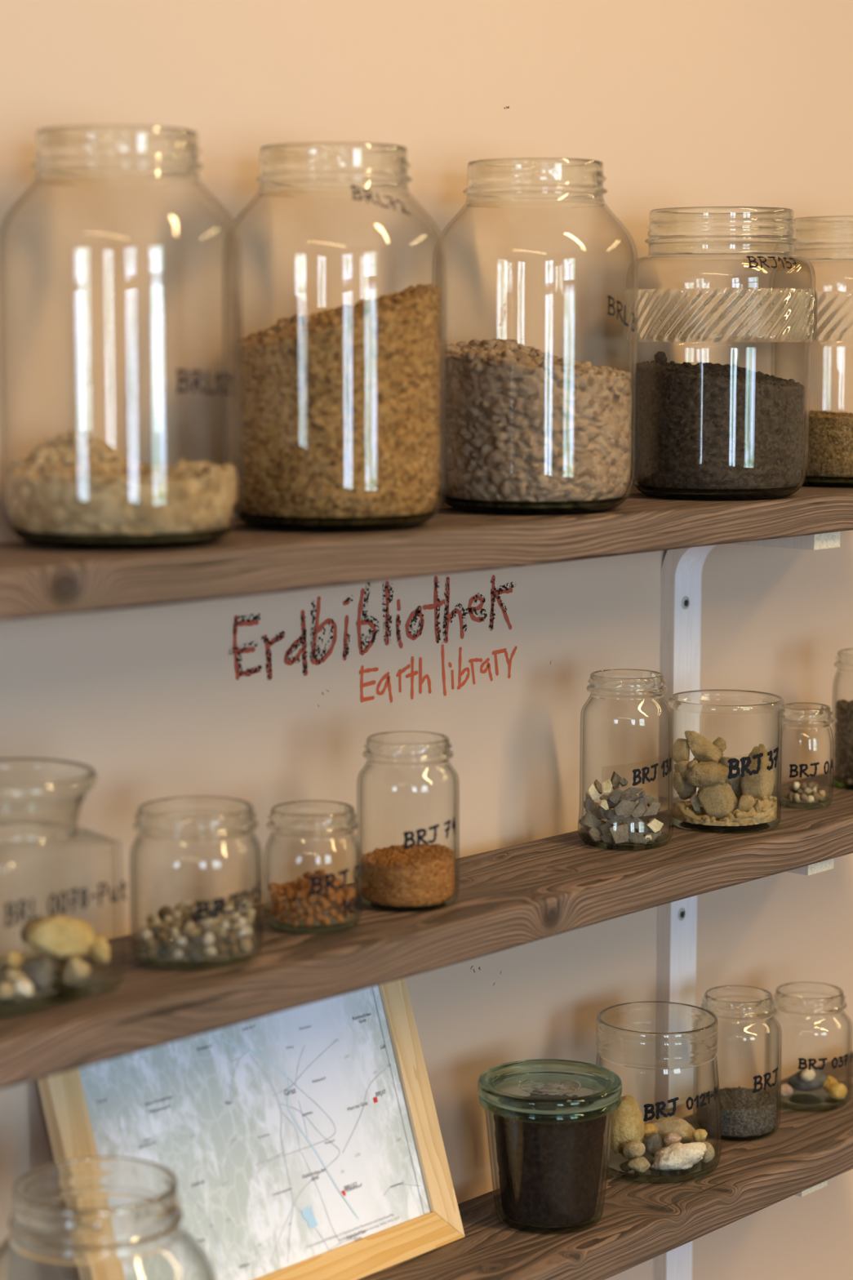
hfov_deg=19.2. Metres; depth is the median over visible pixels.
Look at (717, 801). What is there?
clay lump
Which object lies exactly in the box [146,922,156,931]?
pebble
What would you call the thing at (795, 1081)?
stone
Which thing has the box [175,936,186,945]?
pebble
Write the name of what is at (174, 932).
pebble
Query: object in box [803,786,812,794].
stone
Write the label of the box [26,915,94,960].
stone
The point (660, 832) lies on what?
shard
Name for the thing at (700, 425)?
soil
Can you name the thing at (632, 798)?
shard
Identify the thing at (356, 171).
glass jar
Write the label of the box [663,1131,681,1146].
stone
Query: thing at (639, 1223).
shelf board
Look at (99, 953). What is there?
stone
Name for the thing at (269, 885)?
crumb
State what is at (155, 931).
pebble
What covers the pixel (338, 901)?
crumb
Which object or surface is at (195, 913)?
pebble
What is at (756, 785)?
clay lump
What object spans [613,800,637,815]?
shard
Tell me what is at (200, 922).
pebble
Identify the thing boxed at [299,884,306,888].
crumb
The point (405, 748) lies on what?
glass jar
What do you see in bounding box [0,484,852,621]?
shelf board
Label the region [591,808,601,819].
shard
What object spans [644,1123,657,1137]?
stone
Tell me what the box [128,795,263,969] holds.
glass jar
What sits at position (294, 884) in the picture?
crumb
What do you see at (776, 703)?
glass
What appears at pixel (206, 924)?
pebble
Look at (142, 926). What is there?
pebble
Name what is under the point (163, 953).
pebble
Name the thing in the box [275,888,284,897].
crumb
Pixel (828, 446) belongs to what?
grains
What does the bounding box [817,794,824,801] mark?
stone
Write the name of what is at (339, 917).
crumb
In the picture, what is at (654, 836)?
shard
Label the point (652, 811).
shard
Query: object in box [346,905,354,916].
crumb
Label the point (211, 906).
pebble
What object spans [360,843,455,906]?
grains
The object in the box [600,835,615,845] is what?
shard
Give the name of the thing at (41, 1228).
glass jar
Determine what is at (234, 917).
pebble
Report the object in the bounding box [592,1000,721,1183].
glass jar
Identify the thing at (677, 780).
clay lump
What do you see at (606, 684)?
glass jar
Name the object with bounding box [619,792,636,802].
shard
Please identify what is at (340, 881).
crumb
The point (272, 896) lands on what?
crumb
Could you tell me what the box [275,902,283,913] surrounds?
crumb
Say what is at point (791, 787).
stone
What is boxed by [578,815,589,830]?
shard
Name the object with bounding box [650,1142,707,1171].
stone
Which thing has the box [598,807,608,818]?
shard
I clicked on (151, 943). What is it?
pebble
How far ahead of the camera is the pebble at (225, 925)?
1.64 m
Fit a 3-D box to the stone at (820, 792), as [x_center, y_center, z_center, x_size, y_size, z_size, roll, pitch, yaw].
[0.344,0.135,2.189,0.006,0.010,0.008,5,9,35]
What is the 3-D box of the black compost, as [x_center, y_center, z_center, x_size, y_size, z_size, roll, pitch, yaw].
[0.096,0.405,1.973,0.089,0.086,0.088,-4,8,-26]
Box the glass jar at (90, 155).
[0,124,243,549]
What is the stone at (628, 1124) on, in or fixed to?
in the glass jar at (651, 1034)
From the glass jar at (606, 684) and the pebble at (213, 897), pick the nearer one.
the pebble at (213, 897)
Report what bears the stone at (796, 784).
in the glass jar at (805, 716)
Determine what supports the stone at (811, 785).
in the glass jar at (805, 716)
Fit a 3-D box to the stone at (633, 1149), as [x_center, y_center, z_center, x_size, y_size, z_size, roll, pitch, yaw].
[0.171,0.421,2.076,0.019,0.015,0.013,0,7,-1]
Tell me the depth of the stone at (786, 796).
2.19 m
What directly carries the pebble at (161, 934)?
in the glass jar at (188, 820)
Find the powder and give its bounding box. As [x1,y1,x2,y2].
[671,795,777,826]
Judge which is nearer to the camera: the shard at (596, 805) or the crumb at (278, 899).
the crumb at (278, 899)
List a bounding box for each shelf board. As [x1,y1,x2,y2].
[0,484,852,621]
[0,770,852,1088]
[358,1053,852,1279]
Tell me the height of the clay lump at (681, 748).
0.022 m
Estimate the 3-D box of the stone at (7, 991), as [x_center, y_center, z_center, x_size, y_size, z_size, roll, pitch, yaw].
[-0.256,0.214,1.536,0.011,0.012,0.012,-1,7,-5]
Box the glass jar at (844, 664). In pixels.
[831,648,852,790]
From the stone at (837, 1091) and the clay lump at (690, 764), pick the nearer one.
the clay lump at (690, 764)
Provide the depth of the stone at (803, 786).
2.18 m
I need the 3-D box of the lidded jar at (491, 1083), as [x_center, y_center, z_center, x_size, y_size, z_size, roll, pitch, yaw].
[0.096,0.398,1.972,0.113,0.112,0.113,5,8,33]
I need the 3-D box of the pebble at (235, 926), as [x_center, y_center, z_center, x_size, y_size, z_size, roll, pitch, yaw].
[-0.124,0.186,1.636,0.006,0.007,0.006,6,9,41]
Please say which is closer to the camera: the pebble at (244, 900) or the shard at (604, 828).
the pebble at (244, 900)
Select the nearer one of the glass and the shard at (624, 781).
the shard at (624, 781)
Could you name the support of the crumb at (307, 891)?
in the glass jar at (311, 820)
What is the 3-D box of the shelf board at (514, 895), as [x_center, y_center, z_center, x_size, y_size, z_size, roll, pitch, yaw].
[-0.112,0.217,1.722,0.147,0.030,1.735,6,10,42]
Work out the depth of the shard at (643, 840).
2.01 m
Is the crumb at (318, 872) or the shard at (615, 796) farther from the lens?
the shard at (615, 796)
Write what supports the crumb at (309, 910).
in the glass jar at (311, 820)
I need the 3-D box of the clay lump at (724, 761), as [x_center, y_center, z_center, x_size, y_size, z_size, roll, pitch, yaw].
[0.253,0.104,2.119,0.017,0.012,0.016,-6,10,-42]
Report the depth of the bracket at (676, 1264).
2.27 m
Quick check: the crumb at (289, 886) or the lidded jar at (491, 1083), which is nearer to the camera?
the crumb at (289, 886)
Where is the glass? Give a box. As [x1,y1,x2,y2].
[667,689,785,833]
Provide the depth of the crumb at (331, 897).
1.72 m
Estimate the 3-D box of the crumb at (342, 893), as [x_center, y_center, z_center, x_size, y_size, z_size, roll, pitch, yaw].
[-0.061,0.178,1.747,0.007,0.008,0.007,-4,8,-28]
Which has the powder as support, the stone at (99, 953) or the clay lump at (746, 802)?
the clay lump at (746, 802)
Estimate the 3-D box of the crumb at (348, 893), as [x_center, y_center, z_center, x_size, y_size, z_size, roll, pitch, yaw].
[-0.053,0.178,1.750,0.008,0.007,0.008,-5,9,-37]
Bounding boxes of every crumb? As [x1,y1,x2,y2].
[267,883,275,891]
[269,906,277,915]
[270,886,277,894]
[270,893,281,907]
[274,911,284,923]
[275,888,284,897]
[275,895,283,903]
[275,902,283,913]
[280,883,288,889]
[280,909,286,915]
[283,884,292,890]
[283,902,290,911]
[283,916,290,924]
[284,888,295,898]
[285,891,294,903]
[288,896,296,902]
[288,908,299,919]
[289,880,299,888]
[289,901,297,910]
[291,887,300,891]
[291,919,298,927]
[293,891,306,902]
[294,905,303,913]
[297,878,308,888]
[298,913,305,920]
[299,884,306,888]
[299,897,307,908]
[302,871,312,879]
[302,888,310,897]
[303,906,314,915]
[303,913,315,926]
[305,884,311,888]
[307,893,316,904]
[308,874,319,880]
[313,906,320,914]
[314,869,325,875]
[314,913,322,920]
[317,896,324,902]
[318,887,325,896]
[319,872,326,876]
[320,897,331,911]
[320,915,329,925]
[321,875,333,884]
[323,887,333,897]
[326,892,335,902]
[328,908,336,918]
[333,891,342,902]
[333,897,342,906]
[334,912,344,923]
[335,878,342,884]
[336,904,346,913]
[337,890,344,901]
[342,896,350,903]
[343,910,350,919]
[344,890,355,896]
[345,886,355,892]
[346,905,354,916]
[347,895,355,905]
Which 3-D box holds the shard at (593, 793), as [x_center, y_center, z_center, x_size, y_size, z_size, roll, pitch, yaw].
[0.134,0.121,2.022,0.009,0.013,0.005,-1,7,-4]
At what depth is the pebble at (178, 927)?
1.65 m
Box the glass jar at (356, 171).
[221,142,446,531]
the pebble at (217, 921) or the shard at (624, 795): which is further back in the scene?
the shard at (624, 795)
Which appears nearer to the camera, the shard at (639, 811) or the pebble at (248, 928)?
the pebble at (248, 928)
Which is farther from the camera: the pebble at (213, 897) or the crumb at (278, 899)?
the crumb at (278, 899)
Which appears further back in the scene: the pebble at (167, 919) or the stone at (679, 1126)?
the stone at (679, 1126)
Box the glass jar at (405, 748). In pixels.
[356,730,459,911]
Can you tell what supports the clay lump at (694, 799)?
on the powder
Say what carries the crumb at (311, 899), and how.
in the glass jar at (311, 820)
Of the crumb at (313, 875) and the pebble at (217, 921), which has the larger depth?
the crumb at (313, 875)
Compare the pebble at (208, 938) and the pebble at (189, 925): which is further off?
the pebble at (189, 925)
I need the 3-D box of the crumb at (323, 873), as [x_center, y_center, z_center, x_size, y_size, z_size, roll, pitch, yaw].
[-0.072,0.166,1.767,0.007,0.006,0.006,3,8,23]
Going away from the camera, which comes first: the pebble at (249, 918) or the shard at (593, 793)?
the pebble at (249, 918)
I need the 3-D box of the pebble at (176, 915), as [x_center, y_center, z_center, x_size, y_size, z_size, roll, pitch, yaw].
[-0.166,0.184,1.675,0.006,0.008,0.005,-2,7,-15]
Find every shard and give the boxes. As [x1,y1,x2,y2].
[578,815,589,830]
[579,826,589,836]
[582,810,601,828]
[582,826,588,834]
[585,791,594,811]
[585,802,599,812]
[587,782,599,799]
[587,826,602,840]
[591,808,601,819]
[594,779,602,794]
[595,822,613,835]
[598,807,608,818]
[599,799,608,809]
[599,822,612,835]
[600,794,613,808]
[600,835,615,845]
[602,778,612,793]
[604,808,625,822]
[605,798,617,808]
[606,817,619,826]
[607,788,624,804]
[608,823,628,844]
[610,771,622,789]
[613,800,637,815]
[618,795,642,801]
[619,777,628,786]
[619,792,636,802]
[622,786,643,793]
[622,815,642,829]
[626,822,637,843]
[630,831,643,843]
[631,803,647,817]
[637,823,648,835]
[638,790,648,806]
[640,835,650,843]
[642,802,661,817]
[644,834,652,839]
[645,795,660,810]
[646,818,663,832]
[647,832,658,840]
[648,831,661,838]
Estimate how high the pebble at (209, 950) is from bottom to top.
0.007 m
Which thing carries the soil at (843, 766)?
in the glass jar at (844, 664)
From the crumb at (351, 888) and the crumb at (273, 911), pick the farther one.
the crumb at (351, 888)
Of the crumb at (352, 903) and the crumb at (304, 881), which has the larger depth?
the crumb at (304, 881)
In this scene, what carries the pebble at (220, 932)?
in the glass jar at (188, 820)
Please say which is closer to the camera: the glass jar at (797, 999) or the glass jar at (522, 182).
the glass jar at (522, 182)
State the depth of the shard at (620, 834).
2.00 m
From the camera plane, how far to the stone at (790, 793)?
2.18 m
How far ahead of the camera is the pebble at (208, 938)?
1.62 m
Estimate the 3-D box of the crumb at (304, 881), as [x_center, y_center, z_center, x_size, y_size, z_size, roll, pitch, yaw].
[-0.086,0.172,1.758,0.008,0.010,0.009,-1,7,-4]
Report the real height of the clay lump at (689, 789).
0.020 m
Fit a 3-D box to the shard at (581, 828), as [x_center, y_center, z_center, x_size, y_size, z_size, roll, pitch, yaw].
[0.131,0.155,2.047,0.013,0.012,0.010,0,7,3]
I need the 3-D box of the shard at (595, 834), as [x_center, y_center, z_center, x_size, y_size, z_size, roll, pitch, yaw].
[0.136,0.156,2.020,0.013,0.012,0.005,-3,8,-20]
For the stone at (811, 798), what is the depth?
2.17 m
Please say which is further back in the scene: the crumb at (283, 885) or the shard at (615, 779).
the shard at (615, 779)
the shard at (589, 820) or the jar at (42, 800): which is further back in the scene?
the shard at (589, 820)
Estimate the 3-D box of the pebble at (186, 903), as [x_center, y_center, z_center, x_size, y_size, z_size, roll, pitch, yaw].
[-0.162,0.178,1.695,0.008,0.006,0.006,-1,7,-7]
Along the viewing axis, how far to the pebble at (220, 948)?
1.63 m
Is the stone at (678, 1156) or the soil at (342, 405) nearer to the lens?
the soil at (342, 405)
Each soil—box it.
[4,429,238,534]
[227,283,441,517]
[632,360,805,488]
[834,699,852,784]
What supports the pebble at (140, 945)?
in the glass jar at (188, 820)
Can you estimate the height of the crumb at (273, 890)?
0.007 m
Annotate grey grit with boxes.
[696,1086,777,1137]
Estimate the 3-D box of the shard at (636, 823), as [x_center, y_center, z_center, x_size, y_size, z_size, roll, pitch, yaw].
[0.165,0.146,2.018,0.015,0.013,0.006,2,7,15]
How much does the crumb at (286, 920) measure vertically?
0.005 m
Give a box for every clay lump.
[671,738,689,763]
[672,771,684,792]
[674,760,690,779]
[676,778,697,799]
[684,730,723,762]
[684,761,733,786]
[687,760,697,768]
[689,791,700,811]
[697,782,738,821]
[712,737,726,751]
[718,756,735,768]
[728,773,742,786]
[731,786,742,802]
[737,795,755,811]
[740,743,774,799]
[755,799,761,813]
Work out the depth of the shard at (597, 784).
2.03 m
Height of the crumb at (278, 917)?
0.010 m
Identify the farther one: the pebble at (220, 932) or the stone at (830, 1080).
the stone at (830, 1080)
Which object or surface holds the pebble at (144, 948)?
in the glass jar at (188, 820)
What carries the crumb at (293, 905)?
in the glass jar at (311, 820)
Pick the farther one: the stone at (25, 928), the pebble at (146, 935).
the pebble at (146, 935)
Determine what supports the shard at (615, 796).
in the glass jar at (606, 684)
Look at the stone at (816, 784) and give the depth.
2.19 m
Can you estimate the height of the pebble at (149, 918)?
0.008 m
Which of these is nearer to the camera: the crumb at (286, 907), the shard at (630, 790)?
the crumb at (286, 907)
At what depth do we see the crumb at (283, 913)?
1.73 m
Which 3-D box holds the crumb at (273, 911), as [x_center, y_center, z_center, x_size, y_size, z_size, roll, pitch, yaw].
[-0.106,0.187,1.745,0.007,0.008,0.008,-1,7,-10]
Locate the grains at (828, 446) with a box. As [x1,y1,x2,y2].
[801,409,852,476]
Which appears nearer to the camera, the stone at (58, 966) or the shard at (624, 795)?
the stone at (58, 966)
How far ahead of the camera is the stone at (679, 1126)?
2.11 m
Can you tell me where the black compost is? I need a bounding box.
[493,1089,606,1226]
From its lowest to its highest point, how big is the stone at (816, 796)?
0.007 m
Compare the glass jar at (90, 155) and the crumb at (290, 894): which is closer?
the glass jar at (90, 155)
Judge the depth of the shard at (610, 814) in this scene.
2.01 m
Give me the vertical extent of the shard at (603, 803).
0.008 m
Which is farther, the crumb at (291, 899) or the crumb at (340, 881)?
the crumb at (340, 881)
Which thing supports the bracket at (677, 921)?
attached to the wall
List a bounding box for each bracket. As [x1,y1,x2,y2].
[653,1180,827,1279]
[654,857,834,1108]
[658,531,840,797]
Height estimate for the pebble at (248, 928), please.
0.008 m
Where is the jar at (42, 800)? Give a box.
[0,757,127,1016]
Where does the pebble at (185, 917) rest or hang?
in the glass jar at (188, 820)
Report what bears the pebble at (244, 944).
in the glass jar at (188, 820)
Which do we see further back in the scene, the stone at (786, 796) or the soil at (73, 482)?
the stone at (786, 796)
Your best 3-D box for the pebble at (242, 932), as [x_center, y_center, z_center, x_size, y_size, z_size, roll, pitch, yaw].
[-0.120,0.191,1.642,0.007,0.008,0.007,2,7,14]
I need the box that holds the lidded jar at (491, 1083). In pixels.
[477,1058,622,1234]
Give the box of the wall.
[0,0,852,1279]
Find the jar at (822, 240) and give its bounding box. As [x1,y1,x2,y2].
[768,215,852,487]
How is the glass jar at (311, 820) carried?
on the shelf board at (514, 895)
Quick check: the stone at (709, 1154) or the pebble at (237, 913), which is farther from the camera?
the stone at (709, 1154)
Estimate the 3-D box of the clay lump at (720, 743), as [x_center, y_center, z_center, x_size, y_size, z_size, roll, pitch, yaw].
[0.246,0.088,2.115,0.010,0.013,0.012,6,10,42]
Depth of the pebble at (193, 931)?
1.63 m
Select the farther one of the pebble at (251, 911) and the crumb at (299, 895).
the crumb at (299, 895)
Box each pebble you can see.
[137,922,146,933]
[137,930,142,942]
[137,942,145,951]
[140,928,153,943]
[140,944,150,955]
[145,938,156,947]
[146,913,155,923]
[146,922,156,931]
[146,947,155,958]
[151,916,160,927]
[151,925,162,937]
[157,906,173,921]
[157,946,169,959]
[158,932,168,942]
[160,936,170,947]
[162,923,170,934]
[164,915,171,925]
[168,920,183,932]
[169,927,179,939]
[172,910,182,920]
[173,903,185,917]
[173,925,181,934]
[173,950,182,958]
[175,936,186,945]
[179,899,191,910]
[181,915,191,928]
[182,921,194,938]
[184,911,194,921]
[186,950,201,963]
[187,927,199,942]
[189,903,196,911]
[190,934,202,947]
[193,909,202,921]
[197,920,204,926]
[200,911,210,919]
[200,918,213,934]
[203,932,214,945]
[204,946,217,955]
[208,895,219,903]
[208,903,218,910]
[208,922,218,937]
[209,908,218,918]
[210,917,222,927]
[214,943,226,953]
[215,927,227,937]
[217,901,226,909]
[217,913,224,919]
[220,920,231,932]
[221,915,231,923]
[222,905,234,915]
[224,928,237,945]
[226,897,239,904]
[226,902,236,911]
[227,911,239,917]
[227,942,239,957]
[230,913,238,923]
[231,921,239,932]
[236,927,247,937]
[237,898,251,909]
[237,906,248,915]
[237,915,245,928]
[237,936,252,953]
[243,914,253,926]
[244,925,252,937]
[245,908,254,915]
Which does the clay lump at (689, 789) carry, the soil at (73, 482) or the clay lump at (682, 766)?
the clay lump at (682, 766)
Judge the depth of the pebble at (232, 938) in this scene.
1.63 m
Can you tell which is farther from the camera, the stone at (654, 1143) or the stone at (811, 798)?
the stone at (811, 798)
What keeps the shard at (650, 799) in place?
in the glass jar at (606, 684)
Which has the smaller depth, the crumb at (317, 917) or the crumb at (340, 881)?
the crumb at (317, 917)
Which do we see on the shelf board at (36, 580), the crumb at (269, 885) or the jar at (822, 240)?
the jar at (822, 240)
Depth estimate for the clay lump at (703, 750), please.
2.10 m
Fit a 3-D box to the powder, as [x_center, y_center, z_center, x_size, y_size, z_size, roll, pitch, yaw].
[0.250,0.137,2.109,0.088,0.020,0.086,-4,8,-31]
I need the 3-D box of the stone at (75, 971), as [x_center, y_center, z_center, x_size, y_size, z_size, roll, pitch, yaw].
[-0.217,0.205,1.561,0.017,0.019,0.016,-6,9,-41]
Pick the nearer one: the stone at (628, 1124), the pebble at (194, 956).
the pebble at (194, 956)
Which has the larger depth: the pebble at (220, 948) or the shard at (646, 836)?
the shard at (646, 836)
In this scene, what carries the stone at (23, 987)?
in the jar at (42, 800)
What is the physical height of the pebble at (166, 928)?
0.008 m
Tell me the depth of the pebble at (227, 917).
1.65 m
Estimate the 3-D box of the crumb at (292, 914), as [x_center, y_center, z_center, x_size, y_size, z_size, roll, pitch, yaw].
[-0.091,0.187,1.728,0.008,0.009,0.007,2,7,19]
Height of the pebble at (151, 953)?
0.007 m
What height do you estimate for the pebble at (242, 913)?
0.007 m
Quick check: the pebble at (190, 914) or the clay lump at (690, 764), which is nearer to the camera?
the pebble at (190, 914)
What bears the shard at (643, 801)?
on the shard at (639, 811)
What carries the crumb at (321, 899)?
in the glass jar at (311, 820)
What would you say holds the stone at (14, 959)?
in the jar at (42, 800)
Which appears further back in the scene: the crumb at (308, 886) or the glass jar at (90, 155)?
the crumb at (308, 886)
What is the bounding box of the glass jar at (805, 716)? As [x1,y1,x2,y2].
[777,702,834,808]
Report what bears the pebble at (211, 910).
in the glass jar at (188, 820)
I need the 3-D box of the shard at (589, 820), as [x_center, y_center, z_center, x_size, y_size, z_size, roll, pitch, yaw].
[0.132,0.144,2.022,0.017,0.016,0.006,-1,7,-11]
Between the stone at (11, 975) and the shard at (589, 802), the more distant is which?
the shard at (589, 802)
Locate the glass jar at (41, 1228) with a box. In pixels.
[0,1156,217,1279]
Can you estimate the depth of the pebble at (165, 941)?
1.63 m
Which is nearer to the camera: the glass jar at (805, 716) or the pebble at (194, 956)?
the pebble at (194, 956)
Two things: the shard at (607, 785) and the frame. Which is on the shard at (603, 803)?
the shard at (607, 785)
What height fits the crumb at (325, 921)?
0.007 m
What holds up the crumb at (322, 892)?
in the glass jar at (311, 820)
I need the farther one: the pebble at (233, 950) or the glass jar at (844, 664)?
the glass jar at (844, 664)
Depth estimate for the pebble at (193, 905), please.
1.68 m
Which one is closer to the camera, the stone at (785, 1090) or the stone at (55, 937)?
the stone at (55, 937)
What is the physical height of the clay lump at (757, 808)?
0.019 m
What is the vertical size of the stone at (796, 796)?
0.009 m
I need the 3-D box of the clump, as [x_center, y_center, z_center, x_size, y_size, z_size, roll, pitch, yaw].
[0.192,-0.232,2.069,0.010,0.011,0.013,-1,7,-5]
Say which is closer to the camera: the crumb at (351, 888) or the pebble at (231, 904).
the pebble at (231, 904)
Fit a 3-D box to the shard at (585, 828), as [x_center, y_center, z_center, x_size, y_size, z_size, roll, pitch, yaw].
[0.133,0.156,2.044,0.014,0.012,0.006,-4,8,-28]
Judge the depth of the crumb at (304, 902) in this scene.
1.72 m
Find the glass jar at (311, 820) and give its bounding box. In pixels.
[263,800,362,933]
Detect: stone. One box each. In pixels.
[0,982,16,999]
[4,968,27,986]
[6,951,22,968]
[14,978,33,997]
[20,920,33,944]
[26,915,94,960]
[26,955,52,991]
[48,956,80,975]
[61,955,90,985]
[88,934,110,965]
[607,1094,645,1156]
[622,1141,645,1159]
[627,1156,650,1173]
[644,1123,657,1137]
[644,1133,665,1157]
[648,1115,694,1147]
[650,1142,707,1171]
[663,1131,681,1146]
[692,1128,707,1142]
[701,1141,715,1163]
[778,1083,793,1096]
[783,791,789,799]
[787,1068,826,1091]
[788,791,795,802]
[789,784,797,793]
[793,781,800,791]
[793,793,801,803]
[795,786,804,795]
[800,782,807,790]
[800,793,808,801]
[800,1068,816,1081]
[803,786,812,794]
[807,782,815,790]
[807,795,813,803]
[811,781,817,790]
[811,786,817,793]
[813,792,820,800]
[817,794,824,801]
[818,790,826,796]
[822,1075,838,1092]
[828,1083,848,1099]
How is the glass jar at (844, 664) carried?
on the shelf board at (514, 895)
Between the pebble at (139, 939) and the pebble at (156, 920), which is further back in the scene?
the pebble at (156, 920)
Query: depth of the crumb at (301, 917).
1.72 m
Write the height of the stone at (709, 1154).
0.019 m
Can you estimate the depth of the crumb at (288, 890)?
1.75 m
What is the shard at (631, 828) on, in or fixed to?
in the glass jar at (606, 684)
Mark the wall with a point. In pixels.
(265, 701)
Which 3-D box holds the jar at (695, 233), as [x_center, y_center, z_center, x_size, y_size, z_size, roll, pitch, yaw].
[0.239,-0.233,2.051,0.156,0.232,0.156,3,8,25]
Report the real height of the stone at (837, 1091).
0.015 m
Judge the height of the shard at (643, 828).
0.009 m
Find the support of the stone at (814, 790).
in the glass jar at (805, 716)
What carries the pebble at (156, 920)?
in the glass jar at (188, 820)
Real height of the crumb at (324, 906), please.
0.009 m
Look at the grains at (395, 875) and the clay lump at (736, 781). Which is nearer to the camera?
the grains at (395, 875)
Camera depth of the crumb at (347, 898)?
1.73 m
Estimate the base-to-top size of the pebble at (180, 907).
0.010 m
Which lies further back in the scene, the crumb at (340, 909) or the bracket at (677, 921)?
the bracket at (677, 921)
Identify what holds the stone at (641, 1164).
in the glass jar at (651, 1034)
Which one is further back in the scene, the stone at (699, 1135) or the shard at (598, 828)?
the stone at (699, 1135)
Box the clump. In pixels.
[653,351,667,364]
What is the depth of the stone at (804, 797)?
2.17 m
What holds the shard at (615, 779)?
in the glass jar at (606, 684)
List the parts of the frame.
frame rail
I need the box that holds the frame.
[36,977,464,1279]
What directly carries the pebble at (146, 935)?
in the glass jar at (188, 820)
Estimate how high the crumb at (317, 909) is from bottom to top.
0.006 m
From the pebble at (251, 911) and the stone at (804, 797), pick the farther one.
the stone at (804, 797)
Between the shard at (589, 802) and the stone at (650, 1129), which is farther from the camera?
the stone at (650, 1129)
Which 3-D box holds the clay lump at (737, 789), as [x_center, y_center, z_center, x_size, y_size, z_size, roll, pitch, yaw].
[0.263,0.127,2.126,0.022,0.021,0.028,-1,7,-9]
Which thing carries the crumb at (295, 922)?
in the glass jar at (311, 820)
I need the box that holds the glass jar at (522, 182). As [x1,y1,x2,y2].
[431,157,638,514]
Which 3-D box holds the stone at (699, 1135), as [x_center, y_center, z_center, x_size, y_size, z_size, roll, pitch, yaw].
[0.229,0.414,2.104,0.012,0.013,0.014,2,7,14]
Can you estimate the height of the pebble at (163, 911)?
0.011 m
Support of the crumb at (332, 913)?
in the glass jar at (311, 820)
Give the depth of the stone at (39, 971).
1.54 m
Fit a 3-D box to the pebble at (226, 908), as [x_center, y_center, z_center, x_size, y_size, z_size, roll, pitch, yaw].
[-0.131,0.180,1.668,0.009,0.009,0.011,-5,9,-35]
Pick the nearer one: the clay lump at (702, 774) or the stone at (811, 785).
the clay lump at (702, 774)
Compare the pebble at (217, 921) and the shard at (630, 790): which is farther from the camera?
the shard at (630, 790)
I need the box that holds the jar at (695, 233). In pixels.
[623,206,817,500]
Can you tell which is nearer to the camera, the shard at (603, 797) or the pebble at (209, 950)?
the pebble at (209, 950)
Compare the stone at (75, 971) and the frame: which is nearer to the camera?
the stone at (75, 971)
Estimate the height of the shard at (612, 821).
0.007 m
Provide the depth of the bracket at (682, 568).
2.20 m
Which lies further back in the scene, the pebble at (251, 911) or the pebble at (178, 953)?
the pebble at (251, 911)
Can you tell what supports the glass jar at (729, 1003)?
on the shelf board at (639, 1223)
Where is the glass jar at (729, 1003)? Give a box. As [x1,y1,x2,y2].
[693,985,782,1141]
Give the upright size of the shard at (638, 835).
0.009 m
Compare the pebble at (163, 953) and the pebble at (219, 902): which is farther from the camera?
the pebble at (219, 902)
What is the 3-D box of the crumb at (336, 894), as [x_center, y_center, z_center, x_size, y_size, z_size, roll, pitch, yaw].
[-0.062,0.178,1.739,0.007,0.008,0.006,1,7,7]
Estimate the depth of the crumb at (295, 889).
1.75 m
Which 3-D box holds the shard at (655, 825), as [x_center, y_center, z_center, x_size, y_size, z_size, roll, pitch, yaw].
[0.183,0.148,2.013,0.013,0.011,0.005,-1,7,-5]
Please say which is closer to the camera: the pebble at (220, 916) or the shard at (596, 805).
the pebble at (220, 916)
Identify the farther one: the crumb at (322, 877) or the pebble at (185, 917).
the crumb at (322, 877)
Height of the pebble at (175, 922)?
0.009 m
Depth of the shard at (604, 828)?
2.02 m
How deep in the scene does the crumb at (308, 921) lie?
1.72 m
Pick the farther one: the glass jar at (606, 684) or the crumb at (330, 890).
the glass jar at (606, 684)
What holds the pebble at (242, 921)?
in the glass jar at (188, 820)
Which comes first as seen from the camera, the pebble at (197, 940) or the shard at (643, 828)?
the pebble at (197, 940)
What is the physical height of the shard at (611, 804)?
0.010 m
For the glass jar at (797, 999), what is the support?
on the shelf board at (639, 1223)
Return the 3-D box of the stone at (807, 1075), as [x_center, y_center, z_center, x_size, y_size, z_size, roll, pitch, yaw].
[0.345,0.393,2.275,0.014,0.012,0.012,-1,7,-6]
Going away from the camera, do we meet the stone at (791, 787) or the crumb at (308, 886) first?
the crumb at (308, 886)
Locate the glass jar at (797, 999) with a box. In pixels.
[764,982,852,1111]
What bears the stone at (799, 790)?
in the glass jar at (805, 716)
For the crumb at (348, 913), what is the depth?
1.74 m
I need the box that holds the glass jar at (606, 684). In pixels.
[577,669,673,850]
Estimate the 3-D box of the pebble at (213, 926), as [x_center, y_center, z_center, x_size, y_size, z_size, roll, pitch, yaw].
[-0.138,0.188,1.636,0.007,0.009,0.008,1,7,11]
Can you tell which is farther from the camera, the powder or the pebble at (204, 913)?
the powder
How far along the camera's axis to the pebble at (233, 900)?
1.69 m
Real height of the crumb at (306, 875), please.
0.008 m
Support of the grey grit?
in the glass jar at (729, 1003)
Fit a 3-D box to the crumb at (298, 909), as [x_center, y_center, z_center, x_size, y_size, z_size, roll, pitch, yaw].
[-0.087,0.184,1.724,0.006,0.006,0.005,-3,8,-26]

